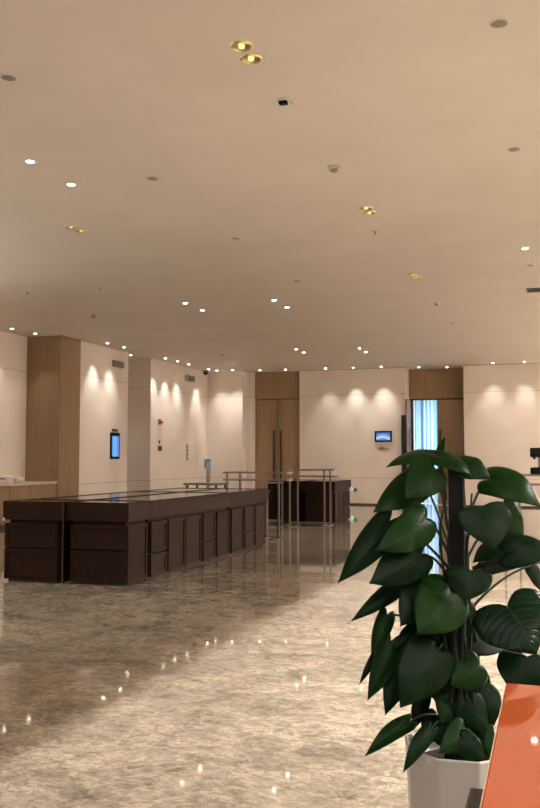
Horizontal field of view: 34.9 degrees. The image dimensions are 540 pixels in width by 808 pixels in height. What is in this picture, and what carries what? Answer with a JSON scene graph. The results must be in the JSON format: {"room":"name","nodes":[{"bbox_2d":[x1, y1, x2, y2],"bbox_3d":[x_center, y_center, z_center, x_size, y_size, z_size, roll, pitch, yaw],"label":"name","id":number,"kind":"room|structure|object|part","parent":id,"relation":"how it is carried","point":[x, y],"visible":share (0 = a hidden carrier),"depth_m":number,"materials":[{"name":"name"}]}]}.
{"room":"lobby","nodes":[
{"label":"lobby","id":0,"kind":"room"},
{"bbox_2d":[0,331,206,494],"bbox_3d":[-7.560,0.143,12.973,1.550,4.170,30.900,-1,-4,18],"label":"wall","id":1,"kind":"structure","parent":0,"point":[131,399],"depth_m":22.11,"materials":[{"name":"beige paint"}]},
{"bbox_2d":[25,335,80,496],"bbox_3d":[-4.969,0.574,19.705,0.865,4.170,0.865,-1,-4,18],"label":"column","id":2,"kind":"structure","parent":1,"relation":"attached to","point":[53,395],"depth_m":19.37,"materials":[{"name":"brown wood"}]},
{"bbox_3d":[-5.102,0.548,19.307,0.860,4.170,0.025,-1,-4,18],"label":"veneer panel","id":3,"kind":"part","parent":2,"relation":"part of","materials":[{"name":"brown wood"}]},
{"bbox_3d":[-4.566,0.566,19.586,0.025,4.170,0.840,-1,-4,18],"label":"return panel","id":4,"kind":"part","parent":2,"relation":"part of","materials":[{"name":"brown wood"}]},
{"bbox_2d":[110,432,119,458],"bbox_3d":[-3.888,1.048,21.563,0.043,0.660,0.450,-1,-4,18],"label":"wall screen","id":5,"kind":"object","parent":1,"relation":"attached to","point":[114,437],"visible":1,"depth_m":21.52,"materials":[{"name":"blue glass"}]},
{"bbox_2d":[112,360,123,367],"bbox_3d":[-3.841,-1.008,21.763,0.090,0.150,0.490,-1,-4,18],"label":"air vent","id":6,"kind":"object","parent":1,"relation":"in","point":[115,363],"visible":1,"depth_m":21.68,"materials":[{"name":"grey plastic"}]},
{"bbox_2d":[185,375,194,381],"bbox_3d":[-2.425,-0.773,26.065,0.090,0.170,0.580,-1,-4,18],"label":"air vent","id":7,"kind":"object","parent":1,"relation":"in","point":[189,378],"visible":1,"depth_m":26.02,"materials":[{"name":"grey plastic"}]},
{"bbox_2d":[0,0,539,372],"bbox_3d":[1.592,-2.115,11.899,19.700,0.200,34.700,-1,-4,18],"label":"ceiling","id":8,"kind":"structure","parent":0,"point":[419,105],"depth_m":8.63,"materials":[{"name":"paint"}]},
{"bbox_2d":[0,73,17,81],"bbox_3d":[-1.903,-2.371,6.252,0.132,0.010,0.132,-1,-4,18],"label":"ceiling speaker","id":9,"kind":"object","parent":8,"relation":"attached to","point":[7,77],"visible":1,"depth_m":6.24,"materials":[{"name":"white plastic"}]},
{"bbox_2d":[1,75,15,80],"bbox_3d":[-1.903,-2.372,6.252,0.104,0.006,0.104,-1,-4,18],"label":"grille","id":10,"kind":"object","parent":9,"relation":"attached to","point":[3,77],"depth_m":6.24,"materials":[{"name":"grey plastic"}]},
{"bbox_2d":[23,159,36,163],"bbox_3d":[-2.233,-2.255,8.009,0.124,0.018,0.124,-1,-4,18],"label":"recessed light","id":11,"kind":"object","parent":8,"relation":"in","point":[29,161],"visible":1,"depth_m":7.99,"materials":[{"name":"beige"}]},
{"bbox_2d":[64,225,77,229],"bbox_3d":[-2.379,-2.109,10.283,0.156,0.018,0.156,-1,-4,18],"label":"recessed light","id":12,"kind":"object","parent":8,"relation":"in","point":[71,227],"visible":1,"depth_m":10.27,"materials":[{"name":"yellow metal"}]},
{"bbox_2d":[65,182,77,186],"bbox_3d":[-2.006,-2.212,8.680,0.124,0.018,0.124,-1,-4,18],"label":"recessed light","id":13,"kind":"object","parent":8,"relation":"in","point":[71,184],"visible":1,"depth_m":8.66,"materials":[{"name":"beige"}]},
{"bbox_2d":[75,229,87,232],"bbox_3d":[-2.291,-2.098,10.454,0.156,0.018,0.156,-1,-4,18],"label":"recessed light","id":14,"kind":"object","parent":8,"relation":"in","point":[76,230],"visible":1,"depth_m":10.44,"materials":[{"name":"yellow metal"}]},
{"bbox_2d":[146,176,159,180],"bbox_3d":[-1.157,-2.227,8.496,0.132,0.010,0.132,-1,-4,18],"label":"ceiling speaker","id":15,"kind":"object","parent":8,"relation":"attached to","point":[151,178],"visible":1,"depth_m":8.49,"materials":[{"name":"grey plastic"}]},
{"bbox_2d":[230,40,252,52],"bbox_3d":[-0.191,-2.397,5.774,0.156,0.018,0.156,-1,-4,18],"label":"recessed light","id":16,"kind":"object","parent":8,"relation":"in","point":[241,46],"visible":1,"depth_m":5.77,"materials":[{"name":"gold metal"}]},
{"bbox_2d":[240,53,261,64],"bbox_3d":[-0.131,-2.386,5.954,0.156,0.018,0.156,-1,-4,18],"label":"recessed light","id":17,"kind":"object","parent":8,"relation":"in","point":[247,58],"visible":1,"depth_m":5.94,"materials":[{"name":"yellow metal"}]},
{"bbox_2d":[277,97,292,105],"bbox_3d":[0.117,-2.325,6.649,0.119,0.052,0.119,0,-4,-4],"label":"sensor","id":18,"kind":"object","parent":8,"relation":"attached to","point":[282,101],"visible":1,"depth_m":6.62,"materials":[{"name":"white plastic"}]},
{"bbox_2d":[327,165,339,172],"bbox_3d":[0.607,-2.226,8.169,0.124,0.054,0.124,-1,-4,18],"label":"smoke detector","id":19,"kind":"object","parent":8,"relation":"attached to","point":[333,168],"visible":1,"depth_m":8.14,"materials":[{"name":"grey plastic"}]},
{"bbox_2d":[359,206,372,210],"bbox_3d":[1.059,-2.159,9.503,0.156,0.018,0.156,-1,-4,18],"label":"recessed light","id":20,"kind":"object","parent":8,"relation":"in","point":[362,208],"visible":1,"depth_m":9.49,"materials":[{"name":"yellow metal"}]},
{"bbox_2d":[362,211,375,214],"bbox_3d":[1.118,-2.147,9.684,0.156,0.018,0.156,-1,-4,18],"label":"recessed light","id":21,"kind":"object","parent":8,"relation":"in","point":[364,212],"visible":1,"depth_m":9.67,"materials":[{"name":"yellow metal"}]},
{"bbox_2d":[488,18,509,28],"bbox_3d":[1.459,-2.421,5.476,0.132,0.010,0.132,-1,-4,18],"label":"ceiling speaker","id":22,"kind":"object","parent":8,"relation":"attached to","point":[498,23],"visible":1,"depth_m":5.47,"materials":[{"name":"grey plastic"}]},
{"bbox_2d":[491,20,506,27],"bbox_3d":[1.459,-2.421,5.476,0.104,0.006,0.104,-1,-4,18],"label":"grille","id":23,"kind":"object","parent":22,"relation":"attached to","point":[494,23],"depth_m":5.47,"materials":[{"name":"plastic"}]},
{"bbox_2d":[506,146,521,151],"bbox_3d":[2.184,-2.279,7.696,0.132,0.010,0.132,-1,-4,18],"label":"ceiling speaker","id":24,"kind":"object","parent":8,"relation":"attached to","point":[513,148],"visible":1,"depth_m":7.69,"materials":[{"name":"grey plastic"}]},
{"bbox_2d":[508,148,519,150],"bbox_3d":[2.184,-2.280,7.696,0.104,0.006,0.104,-1,-4,18],"label":"grille","id":25,"kind":"object","parent":24,"relation":"attached to","point":[509,149],"depth_m":7.70,"materials":[{"name":"plastic"}]},
{"bbox_2d":[526,288,539,292],"bbox_3d":[4.816,-1.877,13.949,1.260,0.014,0.330,-1,-4,18],"label":"ceiling vent","id":26,"kind":"object","parent":8,"relation":"in","point":[529,290],"visible":1,"depth_m":14.10,"materials":[{"name":"grey plastic"}]},
{"bbox_2d":[0,503,539,807],"bbox_3d":[1.592,2.246,11.620,19.700,0.200,34.700,-1,-4,18],"label":"floor","id":27,"kind":"structure","parent":0,"point":[232,680],"depth_m":5.37,"materials":[{"name":"brown stone"}]},
{"bbox_2d":[0,486,9,528],"bbox_3d":[-5.810,2.068,17.099,0.810,0.855,0.946,-1,-4,18],"label":"base cabinet","id":28,"kind":"object","parent":27,"relation":"on","point":[4,490],"visible":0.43,"depth_m":17.24,"materials":[{"name":"brown wood"}]},
{"bbox_2d":[9,485,29,521],"bbox_3d":[-5.549,2.119,17.891,0.810,0.855,0.716,-1,-4,18],"label":"base cabinet","id":29,"kind":"object","parent":27,"relation":"on","point":[20,492],"visible":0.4,"depth_m":17.76,"materials":[{"name":"brown wood"}]},
{"bbox_2d":[2,499,82,583],"bbox_3d":[-2.614,1.588,10.065,0.802,0.915,0.601,-1,-4,18],"label":"base cabinet","id":30,"kind":"object","parent":27,"relation":"on","point":[37,533],"visible":0.94,"depth_m":9.82,"materials":[{"name":"brown wood"}]},
{"bbox_3d":[-2.722,1.828,9.819,0.700,0.345,0.048,-1,-4,18],"label":"drawer","id":31,"kind":"part","parent":30,"relation":"part of","materials":[{"name":"brown wood"}]},
{"bbox_3d":[-2.722,1.501,9.840,0.700,0.270,0.048,-1,-4,18],"label":"drawer","id":32,"kind":"part","parent":30,"relation":"part of","materials":[{"name":"brown wood"}]},
{"bbox_3d":[-2.620,1.145,10.102,0.713,0.014,0.518,-1,-4,18],"label":"panel","id":33,"kind":"part","parent":30,"relation":"part of","materials":[{"name":"glass"}]},
{"bbox_2d":[30,484,55,498],"bbox_3d":[-5.279,2.171,18.711,0.810,0.855,1.006,-1,-4,18],"label":"base cabinet","id":34,"kind":"object","parent":27,"relation":"on","point":[41,490],"visible":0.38,"depth_m":18.56,"materials":[{"name":"brown wood"}]},
{"bbox_2d":[36,491,172,499],"bbox_3d":[-2.114,1.687,11.612,0.785,0.915,2.653,-1,-4,18],"label":"base cabinet","id":35,"kind":"object","parent":27,"relation":"on","point":[129,493],"visible":0.16,"depth_m":11.59,"materials":[{"name":"black stone"}]},
{"bbox_2d":[66,500,149,585],"bbox_3d":[-1.849,1.574,9.841,0.785,0.915,0.550,-1,-4,18],"label":"base cabinet","id":36,"kind":"object","parent":27,"relation":"on","point":[109,538],"visible":1,"depth_m":9.61,"materials":[{"name":"brown wood"}]},
{"bbox_3d":[-1.910,1.813,9.592,0.705,0.345,0.048,-1,-4,18],"label":"drawer","id":37,"kind":"part","parent":36,"relation":"part of","materials":[{"name":"brown wood"}]},
{"bbox_3d":[-1.910,1.487,9.613,0.705,0.270,0.048,-1,-4,18],"label":"drawer","id":38,"kind":"part","parent":36,"relation":"part of","materials":[{"name":"brown wood"}]},
{"bbox_3d":[-1.849,1.130,9.869,0.713,0.014,0.480,-1,-4,18],"label":"panel","id":39,"kind":"part","parent":36,"relation":"part of","materials":[{"name":"glass"}]},
{"bbox_3d":[-1.513,1.676,9.717,0.048,0.635,0.485,-1,-4,18],"label":"door","id":40,"kind":"part","parent":36,"relation":"part of","materials":[{"name":"brown wood"}]},
{"bbox_2d":[94,492,230,579],"bbox_3d":[-1.349,1.671,11.361,0.785,0.915,2.653,-1,-4,18],"label":"base cabinet","id":41,"kind":"object","parent":27,"relation":"on","point":[186,529],"visible":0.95,"depth_m":11.05,"materials":[{"name":"brown wood"}]},
{"bbox_3d":[-1.339,1.899,10.233,0.048,0.255,0.440,-1,-4,18],"label":"drawer","id":42,"kind":"part","parent":41,"relation":"part of","materials":[{"name":"brown wood"}]},
{"bbox_3d":[-1.339,1.573,10.254,0.048,0.360,0.440,-1,-4,18],"label":"drawer","id":43,"kind":"part","parent":41,"relation":"part of","materials":[{"name":"brown wood"}]},
{"bbox_3d":[-1.349,1.227,11.390,0.713,0.014,2.583,-1,-4,18],"label":"panel","id":44,"kind":"part","parent":41,"relation":"part of","materials":[{"name":"glass"}]},
{"bbox_3d":[-1.180,1.741,10.729,0.048,0.635,0.500,-1,-4,18],"label":"door","id":45,"kind":"part","parent":41,"relation":"part of","materials":[{"name":"brown wood"}]},
{"bbox_3d":[-1.014,1.773,11.231,0.048,0.635,0.520,-1,-4,18],"label":"door","id":46,"kind":"part","parent":41,"relation":"part of","materials":[{"name":"brown wood"}]},
{"bbox_3d":[-0.846,1.995,11.731,0.048,0.255,0.440,-1,-4,18],"label":"drawer","id":47,"kind":"part","parent":41,"relation":"part of","materials":[{"name":"brown wood"}]},
{"bbox_3d":[-0.846,1.669,11.752,0.048,0.360,0.440,-1,-4,18],"label":"drawer","id":48,"kind":"part","parent":41,"relation":"part of","materials":[{"name":"brown wood"}]},
{"bbox_3d":[-0.683,1.837,12.236,0.048,0.635,0.480,-1,-4,18],"label":"door","id":49,"kind":"part","parent":41,"relation":"part of","materials":[{"name":"brown wood"}]},
{"bbox_2d":[141,488,218,491],"bbox_3d":[-1.442,1.818,13.653,0.785,0.915,1.648,-1,-4,18],"label":"base cabinet","id":50,"kind":"object","parent":27,"relation":"on","point":[167,489],"visible":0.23,"depth_m":13.87,"materials":[{"name":"black stone"}]},
{"bbox_2d":[183,482,228,487],"bbox_3d":[-1.658,2.445,22.406,0.960,0.780,0.810,-1,-4,18],"label":"side table","id":51,"kind":"object","parent":27,"relation":"on","point":[192,483],"visible":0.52,"depth_m":22.14,"materials":[{"name":"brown metal"}]},
{"bbox_2d":[204,459,210,487],"bbox_3d":[-1.929,2.422,26.910,0.280,1.400,0.220,-1,-4,18],"label":"sign stand","id":52,"kind":"object","parent":27,"relation":"on","point":[207,462],"visible":0.5,"depth_m":26.90,"materials":[{"name":"grey plastic"}]},
{"bbox_3d":[-1.956,1.863,26.929,0.200,0.280,0.030,-1,-4,18],"label":"sign panel","id":53,"kind":"part","parent":52,"relation":"part of","materials":[{"name":"blue plastic"}]},
{"bbox_3d":[-1.929,2.537,26.903,0.120,1.130,0.060,-1,-4,18],"label":"post","id":54,"kind":"part","parent":52,"relation":"part of","materials":[{"name":"grey plastic"}]},
{"bbox_2d":[185,488,266,554],"bbox_3d":[-0.677,1.802,13.402,0.785,0.915,1.648,-1,-4,18],"label":"base cabinet","id":55,"kind":"object","parent":27,"relation":"on","point":[247,509],"visible":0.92,"depth_m":13.23,"materials":[{"name":"brown wood"}]},
{"bbox_3d":[-0.677,1.358,13.431,0.713,0.014,1.578,-1,-4,18],"label":"panel","id":56,"kind":"part","parent":55,"relation":"part of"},
{"bbox_3d":[-0.499,1.873,12.796,0.048,0.635,0.520,-1,-4,18],"label":"door","id":57,"kind":"part","parent":55,"relation":"part of","materials":[{"name":"brown wood"}]},
{"bbox_3d":[-0.331,1.768,13.317,0.048,0.360,0.460,-1,-4,18],"label":"drawer","id":58,"kind":"part","parent":55,"relation":"part of","materials":[{"name":"brown wood"}]},
{"bbox_3d":[-0.331,2.095,13.296,0.048,0.255,0.460,-1,-4,18],"label":"drawer","id":59,"kind":"part","parent":55,"relation":"part of","materials":[{"name":"brown wood"}]},
{"bbox_3d":[-0.172,1.937,13.791,0.048,0.635,0.460,-1,-4,18],"label":"panel","id":60,"kind":"part","parent":55,"relation":"part of","materials":[{"name":"brown wood"}]},
{"bbox_2d":[223,471,292,539],"bbox_3d":[-0.225,1.791,15.274,1.210,1.175,0.340,-1,-4,18],"label":"frame","id":61,"kind":"object","parent":27,"relation":"on","point":[278,479],"visible":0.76,"depth_m":15.16,"materials":[{"name":"metal"}]},
{"bbox_2d":[261,482,283,523],"bbox_3d":[0.053,2.141,18.588,0.400,0.900,0.340,-1,-4,18],"label":"tray stand","id":62,"kind":"object","parent":27,"relation":"on","point":[262,483],"visible":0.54,"depth_m":18.65,"materials":[{"name":"metal"}]},
{"bbox_3d":[-0.071,2.168,18.785,0.030,0.870,0.030,-1,-4,18],"label":"leg","id":63,"kind":"part","parent":62,"relation":"part of","materials":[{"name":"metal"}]},
{"bbox_2d":[261,482,283,483],"bbox_3d":[0.053,1.707,18.615,0.400,0.030,0.340,-1,-4,18],"label":"tray","id":64,"kind":"object","parent":62,"relation":"on","point":[261,482],"depth_m":18.47,"materials":[{"name":"metal"}]},
{"bbox_3d":[0.271,2.161,18.673,0.030,0.870,0.030,-1,-4,18],"label":"leg","id":65,"kind":"part","parent":62,"relation":"part of","materials":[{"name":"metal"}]},
{"bbox_2d":[267,479,315,522],"bbox_3d":[0.550,2.205,19.707,0.785,0.915,1.578,-1,-4,18],"label":"base cabinet","id":66,"kind":"object","parent":27,"relation":"on","point":[272,495],"visible":0.53,"depth_m":18.99,"materials":[{"name":"brown wood"}]},
{"bbox_3d":[0.085,2.297,19.427,0.048,0.635,0.630,-1,-4,18],"label":"door","id":67,"kind":"part","parent":66,"relation":"part of","materials":[{"name":"brown wood"}]},
{"bbox_3d":[0.350,2.268,18.973,0.600,0.635,0.048,-1,-4,18],"label":"door","id":68,"kind":"part","parent":66,"relation":"part of","materials":[{"name":"brown wood"}]},
{"bbox_2d":[285,469,337,525],"bbox_3d":[0.883,1.978,18.272,1.060,1.185,0.340,-1,-4,18],"label":"railing","id":69,"kind":"object","parent":27,"relation":"on","point":[324,523],"visible":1,"depth_m":18.20,"materials":[{"name":"metal"}]},
{"bbox_3d":[0.850,2.517,18.249,0.854,0.025,0.024,-1,-4,18],"label":"rail","id":70,"kind":"part","parent":69,"relation":"part of","materials":[{"name":"metal"}]},
{"bbox_2d":[302,480,350,523],"bbox_3d":[1.300,2.189,19.461,0.735,0.915,1.578,-1,-4,18],"label":"base cabinet","id":71,"kind":"object","parent":27,"relation":"on","point":[340,493],"visible":0.98,"depth_m":18.78,"materials":[{"name":"brown wood"}]},
{"bbox_3d":[1.068,2.253,18.738,0.610,0.635,0.048,-1,-4,18],"label":"door","id":72,"kind":"part","parent":71,"relation":"part of","materials":[{"name":"brown wood"}]},
{"bbox_3d":[1.445,2.259,18.834,0.048,0.635,0.350,-1,-4,18],"label":"panel","id":73,"kind":"part","parent":71,"relation":"part of","materials":[{"name":"brown wood"}]},
{"bbox_3d":[1.581,2.285,19.246,0.048,0.635,0.440,-1,-4,18],"label":"door","id":74,"kind":"part","parent":71,"relation":"part of","materials":[{"name":"brown wood"}]},
{"bbox_3d":[1.750,2.181,19.767,0.048,0.360,0.560,-1,-4,18],"label":"drawer","id":75,"kind":"part","parent":71,"relation":"part of","materials":[{"name":"brown wood"}]},
{"bbox_3d":[1.750,2.508,19.746,0.048,0.255,0.560,-1,-4,18],"label":"drawer","id":76,"kind":"part","parent":71,"relation":"part of","materials":[{"name":"brown wood"}]},
{"bbox_2d":[338,437,539,807],"bbox_3d":[0.510,0.828,2.499,0.635,1.466,0.322,0,-4,1],"label":"potted plant","id":77,"kind":"object","parent":27,"relation":"on","point":[441,644],"visible":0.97,"depth_m":2.46,"materials":[{"name":"green plant"}]},
{"bbox_3d":[0.521,0.682,2.520,0.037,0.741,0.050,-1,-4,18],"label":"stem","id":78,"kind":"part","parent":77,"relation":"part of","materials":[{"name":"plant"}]},
{"bbox_3d":[0.521,0.681,2.496,0.054,0.742,0.042,-1,-4,18],"label":"stem","id":79,"kind":"part","parent":77,"relation":"part of","materials":[{"name":"green plant"}]},
{"bbox_3d":[0.555,1.270,2.471,0.318,0.580,0.322,0,-4,4],"label":"pot","id":80,"kind":"part","parent":77,"relation":"part of","materials":[{"name":"white ceramic"}]},
{"bbox_3d":[0.528,0.805,2.474,0.026,0.492,0.060,1,-4,-13],"label":"stem","id":81,"kind":"part","parent":77,"relation":"part of","materials":[{"name":"green plant"}]},
{"bbox_3d":[0.541,0.755,2.468,0.053,0.592,0.035,0,-4,0],"label":"stem","id":82,"kind":"part","parent":77,"relation":"part of","materials":[{"name":"green plant"}]},
{"bbox_3d":[0.557,0.654,2.476,0.061,0.791,0.030,-1,-4,18],"label":"stem","id":83,"kind":"part","parent":77,"relation":"part of","materials":[{"name":"green plant"}]},
{"bbox_3d":[0.581,0.732,2.511,0.028,0.641,0.053,-3,-5,37],"label":"stem","id":84,"kind":"part","parent":77,"relation":"part of","materials":[{"name":"plant"}]},
{"bbox_3d":[0.574,0.830,2.470,0.053,0.443,0.035,3,-5,-37],"label":"stem","id":85,"kind":"part","parent":77,"relation":"part of","materials":[{"name":"green plant"}]},
{"bbox_3d":[0.589,0.632,2.518,0.062,0.841,0.047,-1,-4,18],"label":"stem","id":86,"kind":"part","parent":77,"relation":"part of","materials":[{"name":"green plant"}]},
{"bbox_2d":[465,683,539,807],"bbox_3d":[0.684,0.957,0.859,0.973,1.000,1.072,-1,-4,18],"label":"countertop","id":87,"kind":"structure","parent":27,"relation":"on","point":[512,780],"depth_m":1.17,"materials":[{"name":"paint"}]},
{"bbox_2d":[503,474,539,509],"bbox_3d":[4.353,1.649,13.017,1.700,1.170,0.400,-1,-4,18],"label":"frame","id":88,"kind":"object","parent":27,"relation":"on","point":[532,484],"visible":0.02,"depth_m":12.99,"materials":[{"name":"metal"}]},
{"bbox_2d":[530,448,539,473],"bbox_3d":[4.206,0.869,13.115,0.450,0.400,0.300,-1,-4,18],"label":"coffee machine","id":89,"kind":"object","parent":88,"relation":"on","point":[534,452],"visible":1,"depth_m":13.03,"materials":[{"name":"black plastic"}]},
{"bbox_3d":[-7.011,1.835,13.449,0.810,0.855,1.346,-1,-4,18],"label":"base cabinet","id":90,"kind":"object","parent":27,"relation":"on","visible":0},
{"bbox_2d":[0,481,56,485],"bbox_3d":[-6.165,1.546,16.026,0.825,0.050,6.730,-1,-4,18],"label":"countertop","id":91,"kind":"structure","parent":90,"relation":"on","point":[25,482],"depth_m":18.15,"materials":[{"name":"stone"}]},
{"bbox_2d":[0,475,13,482],"bbox_3d":[-5.495,1.548,17.659,0.400,0.155,0.254,-1,-4,18],"label":"paper packet","id":92,"kind":"object","parent":91,"relation":"on","point":[3,479],"visible":0.95,"depth_m":17.53,"materials":[{"name":"white paper"}]},
{"bbox_2d":[13,478,23,482],"bbox_3d":[-5.330,1.589,17.919,0.350,0.105,0.254,-1,-4,18],"label":"paper packet","id":93,"kind":"object","parent":91,"relation":"on","point":[16,480],"visible":0.47,"depth_m":17.79,"materials":[{"name":"white paper"}]},
{"bbox_2d":[207,363,539,505],"bbox_3d":[6.255,0.992,26.249,19.500,4.170,3.000,-1,-4,18],"label":"wall","id":94,"kind":"structure","parent":0,"point":[341,411],"depth_m":26.32,"materials":[{"name":"beige paint"}]},
{"bbox_2d":[255,371,299,502],"bbox_3d":[0.249,1.061,27.317,1.520,4.170,0.155,-1,-4,18],"label":"door","id":95,"kind":"structure","parent":94,"relation":"in","point":[277,402],"depth_m":27.35,"materials":[{"name":"brown wood"}]},
{"bbox_3d":[0.132,1.744,27.267,0.070,1.800,0.070,-1,-4,18],"label":"handle","id":96,"kind":"part","parent":95,"relation":"part of","materials":[{"name":"brown metal"}]},
{"bbox_3d":[0.259,-0.589,27.453,1.520,0.860,0.090,-1,-4,18],"label":"transom panel","id":97,"kind":"part","parent":95,"relation":"part of","materials":[{"name":"brown wood"}]},
{"bbox_3d":[0.350,1.739,27.196,0.070,1.800,0.070,-1,-4,18],"label":"handle","id":98,"kind":"part","parent":95,"relation":"part of","materials":[{"name":"brown metal"}]},
{"bbox_2d":[375,431,391,441],"bbox_3d":[3.438,0.985,26.100,0.520,0.335,0.043,-1,-4,18],"label":"wall screen","id":99,"kind":"object","parent":94,"relation":"attached to","point":[380,436],"visible":1,"depth_m":26.08,"materials":[{"name":"black plastic"}]},
{"bbox_2d":[308,363,530,370],"bbox_3d":[8.064,-1.189,24.731,15.030,0.010,0.015,-1,-4,18],"label":"trim","id":100,"kind":"structure","parent":94,"relation":"attached to","point":[519,363],"depth_m":26.07,"materials":[{"name":"brown metal"}]},
{"bbox_2d":[415,400,437,502],"bbox_3d":[5.425,1.458,27.179,1.725,3.319,0.165,-1,-4,18],"label":"curtain","id":101,"kind":"object","parent":94,"relation":"hanging from","point":[425,410],"visible":0.12,"depth_m":27.37,"materials":[{"name":"white fabric"}]},
{"bbox_2d":[401,368,463,504],"bbox_3d":[4.961,0.976,25.986,1.845,4.170,0.830,-1,-4,18],"label":"door","id":102,"kind":"structure","parent":94,"relation":"in","point":[445,385],"depth_m":26.26,"materials":[{"name":"brown wood"}]},
{"bbox_3d":[5.138,-0.624,26.436,1.725,0.920,0.060,-1,-4,18],"label":"transom panel","id":103,"kind":"part","parent":102,"relation":"part of","materials":[{"name":"brown wood"}]},
{"bbox_3d":[5.198,1.676,26.208,0.070,1.800,0.075,-1,-4,18],"label":"handle","id":104,"kind":"part","parent":102,"relation":"part of","materials":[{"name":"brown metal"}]},
{"bbox_2d":[350,503,539,507],"bbox_3d":[6.599,2.946,24.683,17.950,0.070,0.518,-1,-4,18],"label":"baseboard","id":105,"kind":"structure","parent":94,"relation":"attached to","point":[350,503],"depth_m":25.19,"materials":[{"name":"brown metal"}]}
]}

